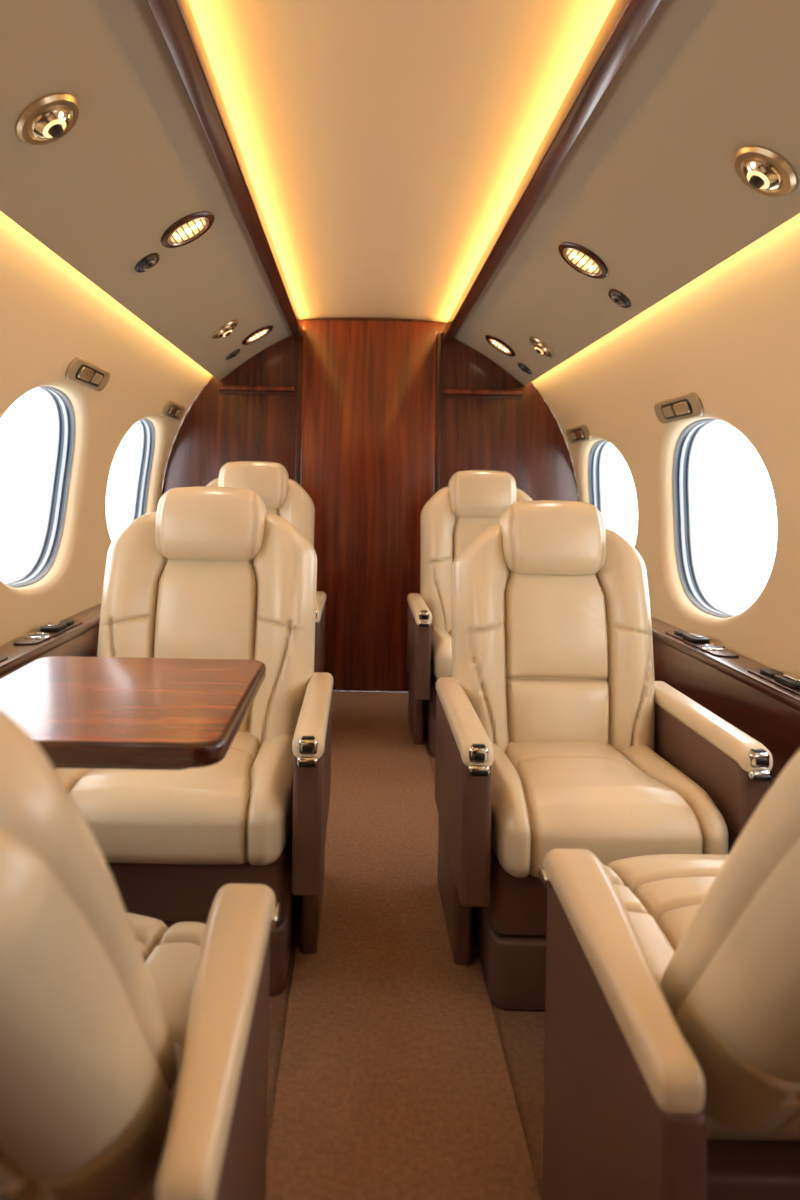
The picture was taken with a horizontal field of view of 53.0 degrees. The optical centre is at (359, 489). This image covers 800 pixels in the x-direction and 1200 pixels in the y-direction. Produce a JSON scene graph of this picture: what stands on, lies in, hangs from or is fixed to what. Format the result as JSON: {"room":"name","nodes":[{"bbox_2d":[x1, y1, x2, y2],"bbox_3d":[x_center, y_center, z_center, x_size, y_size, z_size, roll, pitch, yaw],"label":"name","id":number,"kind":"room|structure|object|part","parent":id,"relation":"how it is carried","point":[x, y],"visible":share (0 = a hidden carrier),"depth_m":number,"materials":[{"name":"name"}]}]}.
{"room":"aircraft cabin","nodes":[
{"label":"aircraft cabin","id":0,"kind":"room"},
{"bbox_2d":[0,211,212,646],"bbox_3d":[-0.781,0.120,1.218,0.471,1.692,5.387,1,0,0],"label":"wall","id":1,"kind":"structure","parent":0,"point":[51,314],"depth_m":2.54,"materials":[{"name":"beige plastic"}]},
{"bbox_2d":[5,386,74,587],"bbox_3d":[-0.996,-0.013,2.400,0.144,0.605,0.714,1,0,0],"label":"window frame","id":2,"kind":"structure","parent":1,"relation":"in","point":[48,548],"depth_m":2.69,"materials":[{"name":"grey plastic"}]},
{"bbox_2d":[65,357,109,390],"bbox_3d":[-0.847,-0.351,2.439,0.043,0.080,0.392,1,0,0],"label":"switch","id":3,"kind":"object","parent":1,"relation":"attached to","point":[80,371],"visible":1,"depth_m":2.42,"materials":[{"name":"beige plastic"}]},
{"bbox_2d":[131,418,154,521],"bbox_3d":[-0.996,-0.013,3.440,0.144,0.605,0.714,1,0,0],"label":"window frame","id":4,"kind":"structure","parent":1,"relation":"in","point":[147,445],"depth_m":3.76,"materials":[{"name":"grey plastic"}]},
{"bbox_2d":[162,400,184,420],"bbox_3d":[-0.847,-0.351,3.552,0.043,0.080,0.417,1,0,0],"label":"switch","id":5,"kind":"object","parent":1,"relation":"attached to","point":[172,410],"visible":1,"depth_m":3.54,"materials":[{"name":"beige plastic"}]},
{"bbox_2d":[162,318,578,691],"bbox_3d":[0.049,0.041,3.905,2.040,1.880,0.050,1,0,0],"label":"wall","id":6,"kind":"structure","parent":0,"point":[522,438],"depth_m":3.90,"materials":[{"name":"brown wood"}]},
{"bbox_2d":[146,0,303,338],"bbox_3d":[-0.297,-0.757,1.212,0.050,0.048,5.375,1,0,0],"label":"trim","id":7,"kind":"structure","parent":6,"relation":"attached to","point":[175,20],"depth_m":1.63,"materials":[{"name":"brown wood"}]},
{"bbox_2d":[219,385,294,394],"bbox_3d":[-0.499,-0.484,3.875,0.365,0.040,0.050,1,0,0],"label":"ledge","id":8,"kind":"object","parent":6,"relation":"attached to","point":[224,389],"visible":1,"depth_m":3.85,"materials":[{"name":"brown wood"}]},
{"bbox_2d":[300,320,436,691],"bbox_3d":[0.034,0.077,3.885,0.650,1.792,0.029,1,0,0],"label":"door","id":9,"kind":"structure","parent":6,"relation":"in","point":[368,414],"depth_m":3.87,"materials":[{"name":"brown wood"}]},
{"bbox_2d":[443,389,523,398],"bbox_3d":[0.596,-0.465,3.875,0.385,0.040,0.050,1,0,0],"label":"ledge","id":10,"kind":"object","parent":6,"relation":"attached to","point":[447,393],"visible":1,"depth_m":3.85,"materials":[{"name":"brown wood"}]},
{"bbox_2d":[442,0,661,341],"bbox_3d":[0.423,-0.745,1.212,0.050,0.048,5.375,1,0,0],"label":"trim","id":11,"kind":"structure","parent":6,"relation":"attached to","point":[625,22],"depth_m":1.60,"materials":[{"name":"brown wood"}]},
{"bbox_2d":[0,0,799,385],"bbox_3d":[0.062,-0.711,1.212,1.498,0.383,5.375,1,0,0],"label":"ceiling","id":12,"kind":"structure","parent":0,"point":[385,145],"depth_m":1.72,"materials":[{"name":"beige plastic"}]},
{"bbox_2d":[16,93,79,144],"bbox_3d":[-0.531,-0.629,1.380,0.120,0.034,0.120,-34,0,0],"label":"air vent","id":13,"kind":"object","parent":12,"relation":"in","point":[48,118],"depth_m":1.36,"materials":[{"name":"gold metal"}]},
{"bbox_2d":[135,253,159,272],"bbox_3d":[-0.575,-0.614,2.160,0.065,0.052,0.076,1,0,0],"label":"ceiling vent","id":14,"kind":"object","parent":12,"relation":"in","point":[149,261],"visible":1,"depth_m":2.14,"materials":[{"name":"black plastic"}]},
{"bbox_2d":[160,211,214,247],"bbox_3d":[-0.458,-0.690,2.120,0.140,0.088,0.160,1,0,4],"label":"light","id":15,"kind":"object","parent":12,"relation":"attached to","point":[184,231],"visible":1,"depth_m":2.11,"materials":[{"name":"white glass"}]},
{"bbox_2d":[212,320,237,338],"bbox_3d":[-0.531,-0.629,3.180,0.120,0.034,0.120,-34,0,0],"label":"air vent","id":16,"kind":"object","parent":12,"relation":"in","point":[226,329],"depth_m":3.15,"materials":[{"name":"gold metal"}]},
{"bbox_2d":[226,349,239,359],"bbox_3d":[-0.575,-0.614,3.620,0.065,0.052,0.076,1,0,0],"label":"ceiling vent","id":17,"kind":"object","parent":12,"relation":"in","point":[235,353],"visible":1,"depth_m":3.60,"materials":[{"name":"black plastic"}]},
{"bbox_2d":[242,325,272,344],"bbox_3d":[-0.458,-0.690,3.560,0.140,0.088,0.160,1,0,4],"label":"light","id":18,"kind":"object","parent":12,"relation":"attached to","point":[262,332],"visible":1,"depth_m":3.54,"materials":[{"name":"white glass"}]},
{"bbox_2d":[485,335,515,355],"bbox_3d":[0.626,-0.643,3.560,0.137,0.093,0.160,1,0,-4],"label":"light","id":19,"kind":"object","parent":12,"relation":"attached to","point":[498,344],"visible":1,"depth_m":3.55,"materials":[{"name":"white glass"}]},
{"bbox_2d":[518,362,531,373],"bbox_3d":[0.747,-0.551,3.620,0.064,0.053,0.076,1,0,0],"label":"ceiling vent","id":20,"kind":"object","parent":12,"relation":"in","point":[523,367],"visible":1,"depth_m":3.60,"materials":[{"name":"black plastic"}]},
{"bbox_2d":[530,337,554,356],"bbox_3d":[0.716,-0.559,3.180,0.120,0.034,0.120,39,0,0],"label":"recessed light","id":21,"kind":"object","parent":12,"relation":"in","point":[540,347],"depth_m":3.15,"materials":[{"name":"gold metal"}]},
{"bbox_2d":[558,242,607,278],"bbox_3d":[0.626,-0.643,2.240,0.137,0.093,0.160,1,0,-4],"label":"light","id":22,"kind":"object","parent":12,"relation":"attached to","point":[580,258],"visible":1,"depth_m":2.23,"materials":[{"name":"white glass"}]},
{"bbox_2d":[608,289,630,307],"bbox_3d":[0.747,-0.551,2.300,0.064,0.053,0.076,1,0,0],"label":"ceiling vent","id":23,"kind":"object","parent":12,"relation":"in","point":[616,296],"visible":1,"depth_m":2.28,"materials":[{"name":"black plastic"}]},
{"bbox_2d":[734,145,796,196],"bbox_3d":[0.716,-0.559,1.430,0.120,0.034,0.120,39,0,0],"label":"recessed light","id":24,"kind":"object","parent":12,"relation":"in","point":[765,171],"depth_m":1.41,"materials":[{"name":"gold metal"}]},
{"bbox_2d":[266,691,544,1199],"bbox_3d":[0.033,1.001,1.212,2.000,0.060,5.375,1,0,0],"label":"floor","id":25,"kind":"structure","parent":0,"point":[395,1073],"depth_m":1.44,"materials":[{"name":"carpet"}]},
{"bbox_2d":[0,603,100,678],"bbox_3d":[-0.882,0.675,1.188,0.104,0.580,5.305,1,0,0],"label":"console","id":26,"kind":"object","parent":25,"relation":"on","point":[76,635],"visible":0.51,"depth_m":2.25,"materials":[{"name":"brown wood"}]},
{"bbox_2d":[0,656,265,769],"bbox_3d":[-0.492,0.347,1.137,0.668,0.128,0.465,1,0,0],"label":"folding table","id":27,"kind":"object","parent":26,"relation":"on","point":[81,712],"visible":0.99,"depth_m":1.06,"materials":[{"name":"brown wood"}]},
{"bbox_2d":[0,709,279,1199],"bbox_3d":[-0.439,0.483,0.716,0.684,0.978,0.863,1,0,0],"label":"passenger seat","id":28,"kind":"object","parent":25,"relation":"on","point":[134,1047],"visible":1,"depth_m":0.56,"materials":[{"name":"beige leather"}]},
{"bbox_3d":[-0.436,0.343,0.550,0.540,0.660,0.206,1,39,0],"label":"backrest","id":29,"kind":"part","parent":28,"relation":"part of","materials":[{"name":"beige leather"}]},
{"bbox_2d":[127,912,205,1199],"bbox_3d":[-0.441,0.640,0.959,0.516,0.154,0.378,1,0,0],"label":"seat cushion","id":30,"kind":"object","parent":28,"relation":"on","point":[170,955],"depth_m":0.99,"materials":[{"name":"beige leather"}]},
{"bbox_3d":[-0.141,0.714,0.762,0.072,0.487,0.435,1,0,0],"label":"armrest","id":31,"kind":"part","parent":28,"relation":"part of","materials":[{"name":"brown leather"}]},
{"bbox_2d":[54,486,332,995],"bbox_3d":[-0.391,0.482,1.855,0.646,0.982,0.725,1,0,0],"label":"passenger seat","id":32,"kind":"object","parent":25,"relation":"on","point":[210,573],"visible":0.67,"depth_m":1.82,"materials":[{"name":"beige leather"}]},
{"bbox_2d":[55,731,293,865],"bbox_3d":[-0.393,0.641,1.741,0.508,0.154,0.498,1,0,0],"label":"seat cushion","id":33,"kind":"object","parent":32,"relation":"on","point":[237,810],"depth_m":1.52,"materials":[{"name":"beige leather"}]},
{"bbox_3d":[-0.388,0.357,2.051,0.544,0.640,0.232,1,-11,0],"label":"backrest","id":34,"kind":"part","parent":32,"relation":"part of","materials":[{"name":"beige leather"}]},
{"bbox_3d":[-0.103,0.721,1.780,0.062,0.515,0.540,1,0,0],"label":"armrest","id":35,"kind":"part","parent":32,"relation":"part of","materials":[{"name":"brown leather"}]},
{"bbox_2d":[206,461,326,672],"bbox_3d":[-0.466,0.425,3.238,0.646,1.095,0.712,1,0,0],"label":"passenger seat","id":36,"kind":"object","parent":25,"relation":"on","point":[282,496],"visible":0.08,"depth_m":3.37,"materials":[{"name":"beige leather"}]},
{"bbox_3d":[-0.463,0.290,3.434,0.524,0.729,0.240,1,-9,0],"label":"backrest","id":37,"kind":"part","parent":36,"relation":"part of","materials":[{"name":"beige leather"}]},
{"bbox_3d":[-0.178,0.706,3.170,0.062,0.542,0.540,1,0,0],"label":"armrest","id":38,"kind":"part","parent":36,"relation":"part of","materials":[{"name":"brown leather"}]},
{"bbox_2d":[407,470,532,757],"bbox_3d":[0.517,0.452,3.236,0.630,1.073,0.709,1,0,0],"label":"passenger seat","id":39,"kind":"object","parent":25,"relation":"on","point":[473,501],"visible":0.38,"depth_m":3.34,"materials":[{"name":"beige leather"}]},
{"bbox_3d":[0.229,0.713,3.170,0.062,0.542,0.540,1,0,0],"label":"armrest","id":40,"kind":"part","parent":39,"relation":"part of","materials":[{"name":"brown leather"}]},
{"bbox_2d":[431,627,452,679],"bbox_3d":[0.514,0.634,3.131,0.492,0.165,0.498,1,0,0],"label":"seat cushion","id":41,"kind":"object","parent":39,"relation":"on","point":[441,637],"depth_m":2.93,"materials":[{"name":"beige leather"}]},
{"bbox_3d":[0.519,0.318,3.432,0.516,0.708,0.240,1,-9,0],"label":"backrest","id":42,"kind":"part","parent":39,"relation":"part of","materials":[{"name":"beige leather"}]},
{"bbox_2d":[435,500,772,1010],"bbox_3d":[0.480,0.507,1.823,0.582,0.963,0.722,1,0,0],"label":"passenger seat","id":43,"kind":"object","parent":25,"relation":"on","point":[556,729],"visible":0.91,"depth_m":1.79,"materials":[{"name":"beige leather"}]},
{"bbox_3d":[0.216,0.726,1.750,0.062,0.515,0.540,1,0,0],"label":"armrest","id":44,"kind":"part","parent":43,"relation":"part of","materials":[{"name":"brown leather"}]},
{"bbox_3d":[0.482,0.382,2.019,0.492,0.620,0.232,1,-11,0],"label":"backrest","id":45,"kind":"part","parent":43,"relation":"part of","materials":[{"name":"beige leather"}]},
{"bbox_2d":[491,741,727,877],"bbox_3d":[0.478,0.656,1.711,0.444,0.154,0.498,1,0,0],"label":"seat cushion","id":46,"kind":"object","parent":43,"relation":"on","point":[613,800],"depth_m":1.53,"materials":[{"name":"beige leather"}]},
{"bbox_3d":[0.736,0.736,1.750,0.062,0.515,0.540,1,0,0],"label":"armrest","id":47,"kind":"part","parent":43,"relation":"part of","materials":[{"name":"brown leather"}]},
{"bbox_2d":[538,749,799,1199],"bbox_3d":[0.583,0.496,0.874,0.684,0.988,0.959,1,0,0],"label":"passenger seat","id":48,"kind":"object","parent":25,"relation":"on","point":[672,1064],"visible":1,"depth_m":0.77,"materials":[{"name":"beige leather"}]},
{"bbox_3d":[0.279,0.722,0.873,0.072,0.487,0.435,1,0,0],"label":"armrest","id":49,"kind":"part","parent":48,"relation":"part of","materials":[{"name":"brown leather"}]},
{"bbox_2d":[602,854,799,1140],"bbox_3d":[0.581,0.658,1.114,0.516,0.154,0.478,1,0,0],"label":"seat cushion","id":50,"kind":"object","parent":48,"relation":"on","point":[661,895],"depth_m":1.16,"materials":[{"name":"beige leather"}]},
{"bbox_3d":[0.586,0.355,0.658,0.528,0.665,0.206,1,38,0],"label":"backrest","id":51,"kind":"part","parent":48,"relation":"part of","materials":[{"name":"beige leather"}]},
{"bbox_2d":[651,616,799,786],"bbox_3d":[0.958,0.707,1.188,0.104,0.580,5.305,1,0,0],"label":"console","id":52,"kind":"object","parent":25,"relation":"on","point":[761,701],"visible":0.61,"depth_m":1.98,"materials":[{"name":"brown wood"}]},
{"bbox_2d":[532,213,799,676],"bbox_3d":[0.876,0.149,1.218,0.471,1.692,5.387,1,0,0],"label":"wall","id":53,"kind":"structure","parent":0,"point":[729,337],"depth_m":2.17,"materials":[{"name":"beige plastic"}]},
{"bbox_2d":[566,424,590,443],"bbox_3d":[0.991,-0.248,3.564,0.041,0.076,0.400,1,0,0],"label":"switch","id":54,"kind":"object","parent":53,"relation":"attached to","point":[580,433],"visible":1,"depth_m":3.55,"materials":[{"name":"beige plastic"}]},
{"bbox_2d":[588,440,608,518],"bbox_3d":[1.106,0.083,3.480,0.122,0.604,0.745,1,0,0],"label":"window","id":55,"kind":"structure","parent":53,"relation":"in","point":[596,454],"depth_m":3.80,"materials":[{"name":"grey plastic"}]},
{"bbox_2d":[654,392,703,423],"bbox_3d":[0.991,-0.248,2.449,0.041,0.077,0.381,1,0,0],"label":"switch","id":56,"kind":"object","parent":53,"relation":"attached to","point":[689,405],"visible":1,"depth_m":2.43,"materials":[{"name":"beige plastic"}]},
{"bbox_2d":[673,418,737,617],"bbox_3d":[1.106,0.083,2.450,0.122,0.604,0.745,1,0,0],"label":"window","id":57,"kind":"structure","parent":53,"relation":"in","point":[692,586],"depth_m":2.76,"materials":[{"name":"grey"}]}
]}

